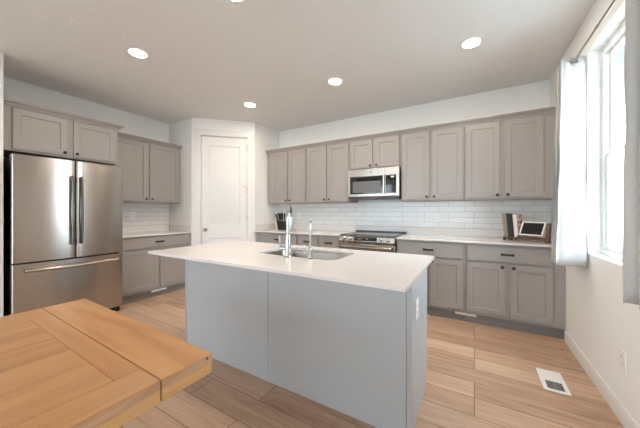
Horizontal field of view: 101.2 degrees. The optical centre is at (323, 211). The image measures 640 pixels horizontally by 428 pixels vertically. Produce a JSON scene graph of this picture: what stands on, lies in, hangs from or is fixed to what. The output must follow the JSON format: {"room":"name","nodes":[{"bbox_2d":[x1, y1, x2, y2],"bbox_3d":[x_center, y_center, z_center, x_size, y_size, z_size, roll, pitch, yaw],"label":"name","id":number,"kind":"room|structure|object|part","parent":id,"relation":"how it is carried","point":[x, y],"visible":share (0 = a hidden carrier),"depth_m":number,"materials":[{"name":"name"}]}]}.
{"room":"kitchen","nodes":[
{"label":"kitchen","id":0,"kind":"room"},
{"bbox_2d":[0,52,2,316],"bbox_3d":[-3.403,-0.145,2.636,0.675,2.762,0.137,0,0,30],"label":"wall","id":1,"kind":"structure","parent":0,"point":[1,53],"depth_m":2.52,"materials":[{"name":"white paint"}]},
{"bbox_2d":[3,76,168,158],"bbox_3d":[-4.121,-0.145,2.216,0.150,2.762,8.133,0,0,30],"label":"wall","id":2,"kind":"structure","parent":0,"point":[137,125],"depth_m":3.59,"materials":[{"name":"white paint"}]},
{"bbox_2d":[3,105,117,165],"bbox_3d":[-3.135,-0.833,3.120,0.640,0.446,0.962,0,0,30],"label":"upper cabinet","id":3,"kind":"object","parent":2,"relation":"attached to","point":[25,132],"visible":1,"depth_m":2.89,"materials":[{"name":"paint"}]},
{"bbox_3d":[-2.997,-0.835,2.797,0.020,0.409,0.408,0,0,30],"label":"door","id":4,"kind":"part","parent":3,"relation":"part of","materials":[{"name":"paint"}]},
{"bbox_2d":[3,97,181,149],"bbox_3d":[-2.882,-1.069,3.552,0.647,0.079,1.965,0,0,30],"label":"crown molding","id":5,"kind":"structure","parent":3,"relation":"on","point":[6,101],"depth_m":3.06,"materials":[{"name":"paint"}]},
{"bbox_3d":[-2.768,-0.835,3.195,0.020,0.409,0.406,0,0,30],"label":"door","id":6,"kind":"part","parent":3,"relation":"part of","materials":[{"name":"paint"}]},
{"bbox_2d":[123,202,168,225],"bbox_3d":[-2.915,0.086,4.153,0.008,0.500,0.962,0,0,30],"label":"tiled wall","id":7,"kind":"structure","parent":2,"relation":"attached to","point":[145,213],"depth_m":4.25,"materials":[{"name":"white tile"}]},
{"bbox_2d":[130,212,134,218],"bbox_3d":[-2.952,0.061,4.071,0.008,0.116,0.072,0,0,30],"label":"power outlet","id":8,"kind":"object","parent":7,"relation":"attached to","point":[132,214],"visible":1,"depth_m":4.07,"materials":[{"name":"white plastic"}]},
{"bbox_2d":[113,137,179,203],"bbox_3d":[-2.761,-0.590,4.041,0.370,0.898,0.992,0,0,30],"label":"upper cabinet","id":9,"kind":"object","parent":2,"relation":"attached to","point":[151,173],"visible":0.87,"depth_m":3.98,"materials":[{"name":"paint"}]},
{"bbox_3d":[-2.758,-0.592,3.753,0.020,0.865,0.457,0,0,30],"label":"door","id":10,"kind":"part","parent":9,"relation":"part of","materials":[{"name":"paint"}]},
{"bbox_3d":[-2.515,-0.592,4.176,0.020,0.865,0.449,0,0,30],"label":"door","id":11,"kind":"part","parent":9,"relation":"part of","materials":[{"name":"paint"}]},
{"bbox_2d":[169,118,191,245],"bbox_3d":[-2.379,-0.145,4.463,0.629,2.762,0.110,0,0,30],"label":"wall","id":12,"kind":"structure","parent":0,"point":[180,132],"depth_m":4.37,"materials":[{"name":"white paint"}]},
{"bbox_2d":[192,118,254,245],"bbox_3d":[-1.660,-0.145,4.419,0.992,2.762,0.110,0,0,-12],"label":"wall","id":13,"kind":"structure","parent":0,"point":[199,123],"depth_m":4.34,"materials":[{"name":"white paint"}]},
{"bbox_2d":[201,136,246,244],"bbox_3d":[-1.636,-0.009,4.374,0.732,2.466,0.107,0,0,-12],"label":"door","id":14,"kind":"structure","parent":13,"relation":"in","point":[223,159],"depth_m":4.39,"materials":[{"name":"white paint"}]},
{"bbox_2d":[194,128,253,245],"bbox_3d":[-1.648,-0.057,4.407,0.935,2.585,0.118,0,0,-12],"label":"trim","id":15,"kind":"structure","parent":13,"relation":"attached to","point":[198,133],"depth_m":4.34,"materials":[{"name":"white paint"}]},
{"bbox_2d":[255,122,278,241],"bbox_3d":[-1.052,-0.145,4.775,0.110,2.762,0.638,0,0,30],"label":"wall","id":16,"kind":"structure","parent":0,"point":[266,138],"depth_m":4.66,"materials":[{"name":"white paint"}]},
{"bbox_2d":[0,0,594,131],"bbox_3d":[-1.732,-1.586,0.842,5.661,0.120,8.433,0,0,30],"label":"ceiling","id":17,"kind":"structure","parent":0,"point":[207,59],"depth_m":2.52,"materials":[{"name":"white paint"}]},
{"bbox_2d":[126,47,148,58],"bbox_3d":[-1.779,-1.522,2.523,0.184,0.008,0.184,0,0,30],"label":"recessed light","id":18,"kind":"object","parent":17,"relation":"in","point":[137,52],"visible":1,"depth_m":2.51,"materials":[{"name":"white paint"}]},
{"bbox_2d":[229,0,245,2],"bbox_3d":[-0.617,-1.522,1.826,0.184,0.008,0.184,0,0,30],"label":"recessed light","id":19,"kind":"object","parent":17,"relation":"in","point":[235,1],"visible":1,"depth_m":1.90,"materials":[{"name":"white paint"}]},
{"bbox_2d":[243,102,256,106],"bbox_3d":[-1.042,-1.522,3.743,0.184,0.008,0.184,0,0,30],"label":"recessed light","id":20,"kind":"object","parent":17,"relation":"in","point":[247,104],"visible":1,"depth_m":3.73,"materials":[{"name":"white paint"}]},
{"bbox_2d":[327,77,342,84],"bbox_3d":[0.139,-1.522,3.070,0.184,0.008,0.184,0,0,30],"label":"recessed light","id":21,"kind":"object","parent":17,"relation":"in","point":[334,80],"visible":1,"depth_m":3.06,"materials":[{"name":"white paint"}]},
{"bbox_2d":[460,36,482,48],"bbox_3d":[1.339,-1.522,2.371,0.184,0.008,0.184,0,0,30],"label":"recessed light","id":22,"kind":"object","parent":17,"relation":"in","point":[474,41],"visible":1,"depth_m":2.36,"materials":[{"name":"white paint"}]},
{"bbox_2d":[113,288,623,427],"bbox_3d":[-1.732,1.296,0.842,5.661,0.120,8.433,0,0,30],"label":"floor","id":23,"kind":"structure","parent":0,"point":[478,375],"depth_m":1.79,"materials":[{"name":"brown wood"}]},
{"bbox_2d":[3,153,122,315],"bbox_3d":[-3.016,0.336,3.058,0.845,1.800,0.914,0,0,30],"label":"refrigerator","id":24,"kind":"object","parent":23,"relation":"on","point":[63,219],"visible":0.81,"depth_m":2.77,"materials":[{"name":"silver metal"}]},
{"bbox_3d":[-2.874,-0.028,2.711,0.118,1.052,0.454,0,0,30],"label":"door","id":25,"kind":"part","parent":24,"relation":"part of","materials":[{"name":"silver metal"}]},
{"bbox_3d":[-2.759,0.840,2.910,0.118,0.652,0.914,0,0,30],"label":"freezer drawer","id":26,"kind":"part","parent":24,"relation":"part of","materials":[{"name":"silver metal"}]},
{"bbox_3d":[-2.697,0.581,2.876,0.110,0.034,0.770,0,0,30],"label":"handle","id":27,"kind":"part","parent":24,"relation":"part of","materials":[{"name":"silver metal"}]},
{"bbox_3d":[-2.707,-0.017,2.835,0.084,0.738,0.028,0,0,30],"label":"handle","id":28,"kind":"part","parent":24,"relation":"part of","materials":[{"name":"silver metal"}]},
{"bbox_3d":[-2.668,-0.017,2.903,0.084,0.738,0.028,0,0,30],"label":"handle","id":29,"kind":"part","parent":24,"relation":"part of","materials":[{"name":"silver metal"}]},
{"bbox_3d":[-2.645,-0.028,3.110,0.118,1.052,0.454,0,0,30],"label":"door","id":30,"kind":"part","parent":24,"relation":"part of","materials":[{"name":"silver metal"}]},
{"bbox_2d":[0,299,211,427],"bbox_3d":[-1.323,0.856,0.351,1.089,0.760,1.890,0,0,31],"label":"dining table","id":31,"kind":"object","parent":23,"relation":"on","point":[83,363],"visible":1,"depth_m":0.81,"materials":[{"name":"brown wood"}]},
{"bbox_3d":[-0.881,0.524,1.091,1.085,0.032,0.161,0,0,31],"label":"frame","id":32,"kind":"part","parent":31,"relation":"part of","materials":[{"name":"brown wood"}]},
{"bbox_2d":[122,233,189,304],"bbox_3d":[-2.640,0.789,3.979,0.640,0.893,0.985,0,0,30],"label":"base cabinet","id":33,"kind":"object","parent":23,"relation":"on","point":[143,272],"visible":0.62,"depth_m":3.74,"materials":[{"name":"paint"}]},
{"bbox_3d":[-2.518,0.815,3.630,0.020,0.563,0.458,0,0,30],"label":"door","id":34,"kind":"part","parent":33,"relation":"part of","materials":[{"name":"paint"}]},
{"bbox_3d":[-2.396,0.436,3.841,0.020,0.144,0.945,0,0,30],"label":"drawer","id":35,"kind":"part","parent":33,"relation":"part of","materials":[{"name":"paint"}]},
{"bbox_2d":[123,225,191,237],"bbox_3d":[-2.643,0.282,3.979,0.636,0.119,0.990,0,0,30],"label":"countertop","id":36,"kind":"structure","parent":33,"relation":"on","point":[148,230],"depth_m":4.18,"materials":[{"name":"white stone"}]},
{"bbox_3d":[-2.275,0.815,4.052,0.020,0.563,0.458,0,0,30],"label":"door","id":37,"kind":"part","parent":33,"relation":"part of","materials":[{"name":"paint"}]},
{"bbox_2d":[257,232,297,244],"bbox_3d":[-0.630,0.789,4.520,0.850,0.893,0.640,0,0,30],"label":"base cabinet","id":38,"kind":"object","parent":23,"relation":"on","point":[264,237],"visible":0.2,"depth_m":4.28,"materials":[{"name":"paint"}]},
{"bbox_2d":[255,224,356,235],"bbox_3d":[-0.312,0.282,4.339,1.604,0.119,0.636,0,0,30],"label":"countertop","id":39,"kind":"structure","parent":38,"relation":"on","point":[316,229],"depth_m":4.42,"materials":[{"name":"white stone"}]},
{"bbox_2d":[274,220,285,229],"bbox_3d":[-0.740,0.232,4.648,0.216,0.179,0.140,0,0,30],"label":"knife block","id":40,"kind":"object","parent":39,"relation":"on","point":[279,224],"visible":0.74,"depth_m":4.59,"materials":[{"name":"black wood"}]},
{"bbox_2d":[185,259,426,427],"bbox_3d":[-0.242,0.789,2.168,2.002,0.893,0.612,0,0,30],"label":"kitchen island","id":41,"kind":"object","parent":23,"relation":"on","point":[359,352],"visible":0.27,"depth_m":1.71,"materials":[{"name":"paint"}]},
{"bbox_3d":[-0.826,0.789,2.164,0.970,0.893,0.013,0,0,30],"label":"panel","id":42,"kind":"part","parent":41,"relation":"part of","materials":[{"name":"paint"}]},
{"bbox_2d":[148,241,434,291],"bbox_3d":[-0.307,0.332,2.023,2.050,0.020,0.922,0,0,30],"label":"island countertop","id":43,"kind":"structure","parent":41,"relation":"on","point":[382,270],"depth_m":1.70,"materials":[{"name":"white stone"}]},
{"bbox_2d":[279,205,292,257],"bbox_3d":[-0.246,0.135,1.939,0.100,0.373,0.206,0,0,19],"label":"kitchen faucet","id":44,"kind":"object","parent":43,"relation":"on","point":[289,216],"visible":1,"depth_m":1.85,"materials":[{"name":"silver metal"}]},
{"bbox_3d":[-0.293,0.222,1.873,0.052,0.101,0.026,0,0,12],"label":"lever","id":45,"kind":"part","parent":44,"relation":"part of","materials":[{"name":"silver metal"}]},
{"bbox_3d":[-0.250,0.060,1.947,0.027,0.223,0.197,0,0,0],"label":"spout","id":46,"kind":"part","parent":44,"relation":"part of","materials":[{"name":"silver metal"}]},
{"bbox_2d":[264,249,349,259],"bbox_3d":[-0.132,0.443,2.063,0.741,0.198,0.439,0,0,30],"label":"sink","id":47,"kind":"object","parent":43,"relation":"in","point":[294,253],"visible":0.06,"depth_m":2.24,"materials":[{"name":"silver metal"}]},
{"bbox_2d":[303,218,313,259],"bbox_3d":[-0.084,0.184,1.807,0.071,0.275,0.103,0,0,30],"label":"water faucet","id":48,"kind":"object","parent":43,"relation":"on","point":[309,252],"visible":1,"depth_m":1.77,"materials":[{"name":"silver metal"}]},
{"bbox_3d":[-0.087,0.144,1.819,0.011,0.195,0.095,0,0,0],"label":"spout","id":49,"kind":"part","parent":48,"relation":"part of","materials":[{"name":"silver metal"}]},
{"bbox_3d":[0.024,0.789,1.676,0.990,0.893,0.013,0,0,30],"label":"panel","id":50,"kind":"part","parent":41,"relation":"part of","materials":[{"name":"paint"}]},
{"bbox_2d":[415,297,418,320],"bbox_3d":[0.554,0.572,1.548,0.008,0.116,0.072,0,0,30],"label":"power outlet","id":51,"kind":"object","parent":41,"relation":"attached to","point":[417,299],"visible":1,"depth_m":1.53,"materials":[{"name":"white plastic"}]},
{"bbox_3d":[0.599,0.789,1.655,0.020,0.893,0.563,0,0,30],"label":"panel","id":52,"kind":"part","parent":41,"relation":"part of","materials":[{"name":"paint"}]},
{"bbox_2d":[298,234,318,246],"bbox_3d":[-0.094,0.789,4.212,0.379,0.893,0.640,0,0,30],"label":"base cabinet","id":53,"kind":"object","parent":23,"relation":"on","point":[303,239],"visible":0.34,"depth_m":3.96,"materials":[{"name":"paint"}]},
{"bbox_2d":[319,235,339,248],"bbox_3d":[0.227,0.789,4.027,0.357,0.893,0.640,0,0,30],"label":"base cabinet","id":54,"kind":"object","parent":23,"relation":"on","point":[324,241],"visible":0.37,"depth_m":3.77,"materials":[{"name":"paint"}]},
{"bbox_2d":[339,230,405,252],"bbox_3d":[0.703,0.765,3.712,0.774,0.942,0.680,0,0,30],"label":"range","id":55,"kind":"object","parent":23,"relation":"on","point":[380,241],"visible":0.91,"depth_m":3.48,"materials":[{"name":"grey metal"}]},
{"bbox_3d":[0.551,0.469,3.446,0.706,0.030,0.067,0,0,30],"label":"handle","id":56,"kind":"part","parent":55,"relation":"part of","materials":[{"name":"silver metal"}]},
{"bbox_3d":[0.576,0.710,3.490,0.762,0.572,0.038,0,0,30],"label":"oven door","id":57,"kind":"part","parent":55,"relation":"part of","materials":[{"name":"silver metal"}]},
{"bbox_3d":[0.579,0.361,3.496,0.766,0.106,0.108,0,0,30],"label":"control panel","id":58,"kind":"part","parent":55,"relation":"part of","materials":[{"name":"silver metal"}]},
{"bbox_2d":[346,231,405,236],"bbox_3d":[0.733,0.316,3.762,0.774,0.011,0.557,0,0,30],"label":"cooktop","id":59,"kind":"object","parent":55,"relation":"in","point":[371,233],"depth_m":3.73,"materials":[{"name":"grey"}]},
{"bbox_3d":[0.864,0.307,3.991,0.774,0.026,0.035,0,0,30],"label":"vent rail","id":60,"kind":"part","parent":55,"relation":"part of","materials":[{"name":"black metal"}]},
{"bbox_2d":[397,239,464,320],"bbox_3d":[1.389,0.789,3.359,0.757,0.893,0.640,0,0,30],"label":"base cabinet","id":61,"kind":"object","parent":23,"relation":"on","point":[446,272],"visible":0.59,"depth_m":3.04,"materials":[{"name":"paint"}]},
{"bbox_3d":[1.248,0.451,3.116,0.712,0.161,0.020,0,0,30],"label":"drawer","id":62,"kind":"part","parent":61,"relation":"part of","materials":[{"name":"paint"}]},
{"bbox_3d":[1.409,0.825,3.023,0.340,0.548,0.020,0,0,30],"label":"door","id":63,"kind":"part","parent":61,"relation":"part of","materials":[{"name":"paint"}]},
{"bbox_2d":[465,243,565,338],"bbox_3d":[2.086,0.789,2.958,0.846,0.893,0.640,0,0,30],"label":"base cabinet","id":64,"kind":"object","parent":23,"relation":"on","point":[514,287],"visible":0.98,"depth_m":2.69,"materials":[{"name":"paint"}]},
{"bbox_2d":[455,311,475,316],"bbox_3d":[1.602,1.147,2.955,0.210,0.027,0.034,0,0,30],"label":"vent","id":65,"kind":"object","parent":64,"relation":"attached to","point":[461,313],"visible":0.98,"depth_m":2.94,"materials":[{"name":"white plastic"}]},
{"bbox_2d":[396,227,550,246],"bbox_3d":[1.758,0.282,3.149,1.607,0.119,0.636,0,0,30],"label":"countertop","id":66,"kind":"structure","parent":64,"relation":"on","point":[483,236],"depth_m":3.27,"materials":[{"name":"white stone"}]},
{"bbox_2d":[503,223,551,242],"bbox_3d":[2.223,0.221,2.866,0.165,0.200,0.412,0,0,-35],"label":"rack","id":67,"kind":"object","parent":66,"relation":"on","point":[547,239],"visible":0.9,"depth_m":2.70,"materials":[{"name":"brown wood"}]},
{"bbox_2d":[502,213,510,236],"bbox_3d":[2.121,0.149,3.024,0.135,0.262,0.065,0,0,-35],"label":"book","id":68,"kind":"object","parent":67,"relation":"on","point":[504,218],"visible":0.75,"depth_m":2.98,"materials":[{"name":"beige paper"}]},
{"bbox_2d":[506,214,513,236],"bbox_3d":[2.150,0.151,2.982,0.135,0.258,0.080,0,0,-35],"label":"book","id":69,"kind":"object","parent":67,"relation":"on","point":[509,217],"visible":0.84,"depth_m":2.94,"materials":[{"name":"black paper"}]},
{"bbox_2d":[512,214,521,236],"bbox_3d":[2.185,0.154,2.946,0.150,0.252,0.056,0,0,-35],"label":"book","id":70,"kind":"object","parent":67,"relation":"on","point":[517,218],"visible":0.8,"depth_m":2.91,"materials":[{"name":"white paper"}]},
{"bbox_2d":[516,214,521,235],"bbox_3d":[2.195,0.154,2.931,0.146,0.248,0.020,0,0,-35],"label":"picture","id":71,"kind":"object","parent":70,"relation":"attached to","point":[518,216],"depth_m":2.91},
{"bbox_3d":[2.196,0.283,2.783,0.012,0.036,0.246,0,0,-35],"label":"rail","id":72,"kind":"part","parent":67,"relation":"part of","materials":[{"name":"brown wood"}]},
{"bbox_2d":[519,221,545,236],"bbox_3d":[2.229,0.186,2.800,0.074,0.159,0.218,0,0,-35],"label":"tablet","id":73,"kind":"object","parent":67,"relation":"on","point":[535,229],"visible":1,"depth_m":2.79,"materials":[{"name":"white plastic"}]},
{"bbox_3d":[2.333,0.221,2.710,0.165,0.200,0.030,0,0,-35],"label":"panel","id":74,"kind":"part","parent":67,"relation":"part of","materials":[{"name":"brown wood"}]},
{"bbox_3d":[1.748,0.825,2.828,0.349,0.548,0.020,0,0,30],"label":"door","id":75,"kind":"part","parent":64,"relation":"part of","materials":[{"name":"paint"}]},
{"bbox_3d":[1.902,0.449,2.712,0.115,0.024,0.031,0,0,30],"label":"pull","id":76,"kind":"part","parent":64,"relation":"part of","materials":[{"name":"black metal"}]},
{"bbox_3d":[1.914,0.451,2.733,0.731,0.161,0.020,0,0,30],"label":"drawer","id":77,"kind":"part","parent":64,"relation":"part of","materials":[{"name":"paint"}]},
{"bbox_3d":[2.083,0.825,2.635,0.340,0.548,0.020,0,0,30],"label":"door","id":78,"kind":"part","parent":64,"relation":"part of","materials":[{"name":"paint"}]},
{"bbox_2d":[536,368,571,395],"bbox_3d":[1.670,1.232,1.914,0.146,0.006,0.284,0,0,30],"label":"floor vent","id":79,"kind":"object","parent":23,"relation":"in","point":[550,380],"visible":1,"depth_m":1.90,"materials":[{"name":"white plastic"}]},
{"bbox_2d":[545,380,564,391],"bbox_3d":[1.638,1.232,1.857,0.096,0.004,0.110,0,0,30],"label":"grille","id":80,"kind":"object","parent":79,"relation":"attached to","point":[554,385],"depth_m":1.86,"materials":[{"name":"grey metal"}]},
{"bbox_2d":[279,80,549,201],"bbox_3d":[0.333,-0.145,4.432,5.661,2.762,0.150,0,0,30],"label":"wall","id":81,"kind":"structure","parent":0,"point":[536,95],"depth_m":3.68,"materials":[{"name":"white paint"}]},
{"bbox_2d":[269,149,314,203],"bbox_3d":[-0.557,-0.590,4.634,0.823,0.898,0.370,0,0,30],"label":"upper cabinet","id":82,"kind":"object","parent":81,"relation":"attached to","point":[287,170],"visible":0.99,"depth_m":4.49,"materials":[{"name":"paint"}]},
{"bbox_3d":[-0.756,-0.592,4.580,0.339,0.865,0.020,0,0,30],"label":"door","id":83,"kind":"part","parent":82,"relation":"part of","materials":[{"name":"paint"}]},
{"bbox_3d":[-0.434,-0.592,4.395,0.335,0.865,0.020,0,0,30],"label":"door","id":84,"kind":"part","parent":82,"relation":"part of","materials":[{"name":"paint"}]},
{"bbox_2d":[307,143,357,203],"bbox_3d":[0.133,-0.590,4.237,0.762,0.898,0.370,0,0,30],"label":"upper cabinet","id":85,"kind":"object","parent":81,"relation":"attached to","point":[328,167],"visible":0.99,"depth_m":4.08,"materials":[{"name":"paint"}]},
{"bbox_3d":[-0.102,-0.592,4.204,0.346,0.865,0.020,0,0,30],"label":"door","id":86,"kind":"part","parent":85,"relation":"part of","materials":[{"name":"paint"}]},
{"bbox_3d":[0.226,-0.592,4.015,0.340,0.865,0.020,0,0,30],"label":"door","id":87,"kind":"part","parent":85,"relation":"part of","materials":[{"name":"paint"}]},
{"bbox_2d":[350,136,400,169],"bbox_3d":[0.791,-0.825,3.858,0.751,0.429,0.370,0,0,30],"label":"upper cabinet","id":88,"kind":"object","parent":81,"relation":"attached to","point":[382,152],"visible":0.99,"depth_m":3.70,"materials":[{"name":"paint"}]},
{"bbox_3d":[0.556,-0.825,3.825,0.331,0.398,0.020,0,0,30],"label":"door","id":89,"kind":"part","parent":88,"relation":"part of","materials":[{"name":"paint"}]},
{"bbox_2d":[348,166,400,199],"bbox_3d":[0.777,-0.394,3.834,0.744,0.424,0.419,0,0,30],"label":"microwave","id":90,"kind":"object","parent":88,"relation":"attached to","point":[383,183],"visible":1,"depth_m":3.66,"materials":[{"name":"grey metal"}]},
{"bbox_3d":[0.609,-0.411,3.736,0.551,0.390,0.028,0,0,30],"label":"door","id":91,"kind":"part","parent":90,"relation":"part of","materials":[{"name":"silver metal"}]},
{"bbox_3d":[0.824,-0.375,3.582,0.022,0.258,0.027,0,0,30],"label":"handle","id":92,"kind":"part","parent":90,"relation":"part of","materials":[{"name":"silver metal"}]},
{"bbox_3d":[0.933,-0.411,3.550,0.191,0.390,0.028,0,0,30],"label":"control panel","id":93,"kind":"part","parent":90,"relation":"part of","materials":[{"name":"silver metal"}]},
{"bbox_3d":[0.882,-0.825,3.638,0.334,0.398,0.020,0,0,30],"label":"door","id":94,"kind":"part","parent":88,"relation":"part of","materials":[{"name":"paint"}]},
{"bbox_2d":[279,199,549,234],"bbox_3d":[0.884,0.093,4.024,3.995,0.485,0.008,0,0,30],"label":"tiled wall","id":95,"kind":"structure","parent":81,"relation":"attached to","point":[371,216],"depth_m":3.74,"materials":[{"name":"white tile"}]},
{"bbox_2d":[433,214,438,221],"bbox_3d":[1.560,0.086,3.625,0.072,0.116,0.008,0,0,30],"label":"power outlet","id":96,"kind":"object","parent":95,"relation":"attached to","point":[435,216],"visible":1,"depth_m":3.62,"materials":[{"name":"white plastic"}]},
{"bbox_2d":[401,127,464,201],"bbox_3d":[1.446,-0.590,3.482,0.754,0.898,0.370,0,0,30],"label":"upper cabinet","id":97,"kind":"object","parent":81,"relation":"attached to","point":[432,162],"visible":1,"depth_m":3.33,"materials":[{"name":"paint"}]},
{"bbox_3d":[1.210,-0.592,3.449,0.340,0.865,0.020,0,0,30],"label":"door","id":98,"kind":"part","parent":97,"relation":"part of","materials":[{"name":"paint"}]},
{"bbox_3d":[1.536,-0.592,3.261,0.343,0.865,0.020,0,0,30],"label":"door","id":99,"kind":"part","parent":97,"relation":"part of","materials":[{"name":"paint"}]},
{"bbox_2d":[465,114,554,200],"bbox_3d":[2.148,-0.590,3.078,0.859,0.898,0.370,0,0,30],"label":"upper cabinet","id":100,"kind":"object","parent":81,"relation":"attached to","point":[513,159],"visible":0.98,"depth_m":2.93,"materials":[{"name":"paint"}]},
{"bbox_2d":[265,106,554,154],"bbox_3d":[0.788,-1.058,3.856,3.993,0.062,0.377,0,0,30],"label":"crown molding","id":101,"kind":"structure","parent":100,"relation":"attached to","point":[549,110],"depth_m":3.34,"materials":[{"name":"paint"}]},
{"bbox_3d":[1.864,-0.592,3.073,0.339,0.865,0.020,0,0,30],"label":"door","id":102,"kind":"part","parent":100,"relation":"part of","materials":[{"name":"paint"}]},
{"bbox_3d":[2.199,-0.592,2.880,0.341,0.865,0.020,0,0,30],"label":"door","id":103,"kind":"part","parent":100,"relation":"part of","materials":[{"name":"paint"}]},
{"bbox_2d":[550,0,639,425],"bbox_3d":[0.656,-0.145,-0.532,0.150,2.762,8.133,0,0,30],"label":"wall","id":104,"kind":"structure","parent":0,"point":[598,320],"depth_m":1.91,"materials":[{"name":"white paint"}]},
{"bbox_2d":[573,0,616,62],"bbox_3d":[1.702,-1.152,1.542,0.104,0.044,1.834,0,0,30],"label":"curtain rod","id":105,"kind":"object","parent":104,"relation":"attached to","point":[597,26],"visible":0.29,"depth_m":1.64,"materials":[{"name":"silver metal"}]},
{"bbox_2d":[551,55,587,267],"bbox_3d":[1.976,-0.383,2.144,0.201,1.626,0.331,0,0,27],"label":"curtain","id":106,"kind":"object","parent":105,"relation":"hanging from","point":[569,217],"visible":1,"depth_m":2.03,"materials":[{"name":"grey fabric"}]},
{"bbox_2d":[622,0,639,309],"bbox_3d":[1.347,-0.390,1.010,0.169,1.613,0.314,0,0,30],"label":"curtain","id":107,"kind":"object","parent":105,"relation":"hanging from","point":[630,258],"visible":1,"depth_m":1.16,"materials":[{"name":"grey fabric"}]},
{"bbox_2d":[564,331,639,427],"bbox_3d":[0.430,1.186,-0.759,0.015,0.100,7.513,0,0,30],"label":"baseboard","id":108,"kind":"structure","parent":104,"relation":"attached to","point":[615,404],"depth_m":1.76,"materials":[{"name":"white paint"}]},
{"bbox_2d":[601,20,624,260],"bbox_3d":[1.848,-0.455,1.480,0.060,1.551,1.150,0,0,30],"label":"window","id":109,"kind":"structure","parent":104,"relation":"in","point":[609,151],"depth_m":1.93,"materials":[{"name":"white plastic"}]},
{"bbox_3d":[1.845,-0.078,1.482,0.028,0.710,1.062,0,0,30],"label":"sash","id":110,"kind":"part","parent":109,"relation":"part of","materials":[{"name":"glass"}]},
{"bbox_3d":[1.862,-0.795,1.473,0.024,0.781,1.062,0,0,30],"label":"sash","id":111,"kind":"part","parent":109,"relation":"part of","materials":[{"name":"glass"}]},
{"bbox_2d":[619,347,625,372],"bbox_3d":[1.758,0.871,1.544,0.008,0.116,0.072,0,0,30],"label":"power outlet","id":112,"kind":"object","parent":104,"relation":"attached to","point":[622,354],"visible":1,"depth_m":1.54,"materials":[{"name":"white plastic"}]},
{"label":"outside","id":113,"kind":"structure","parent":0,"visible":0},
{"bbox_3d":[4.986,1.786,8.668,80.000,0.100,100.000,0,0,30],"label":"ground","id":114,"kind":"structure","parent":113,"visible":0},
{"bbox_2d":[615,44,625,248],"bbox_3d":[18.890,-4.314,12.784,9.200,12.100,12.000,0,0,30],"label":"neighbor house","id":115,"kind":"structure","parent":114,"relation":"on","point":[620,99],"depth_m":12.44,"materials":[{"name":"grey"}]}
]}

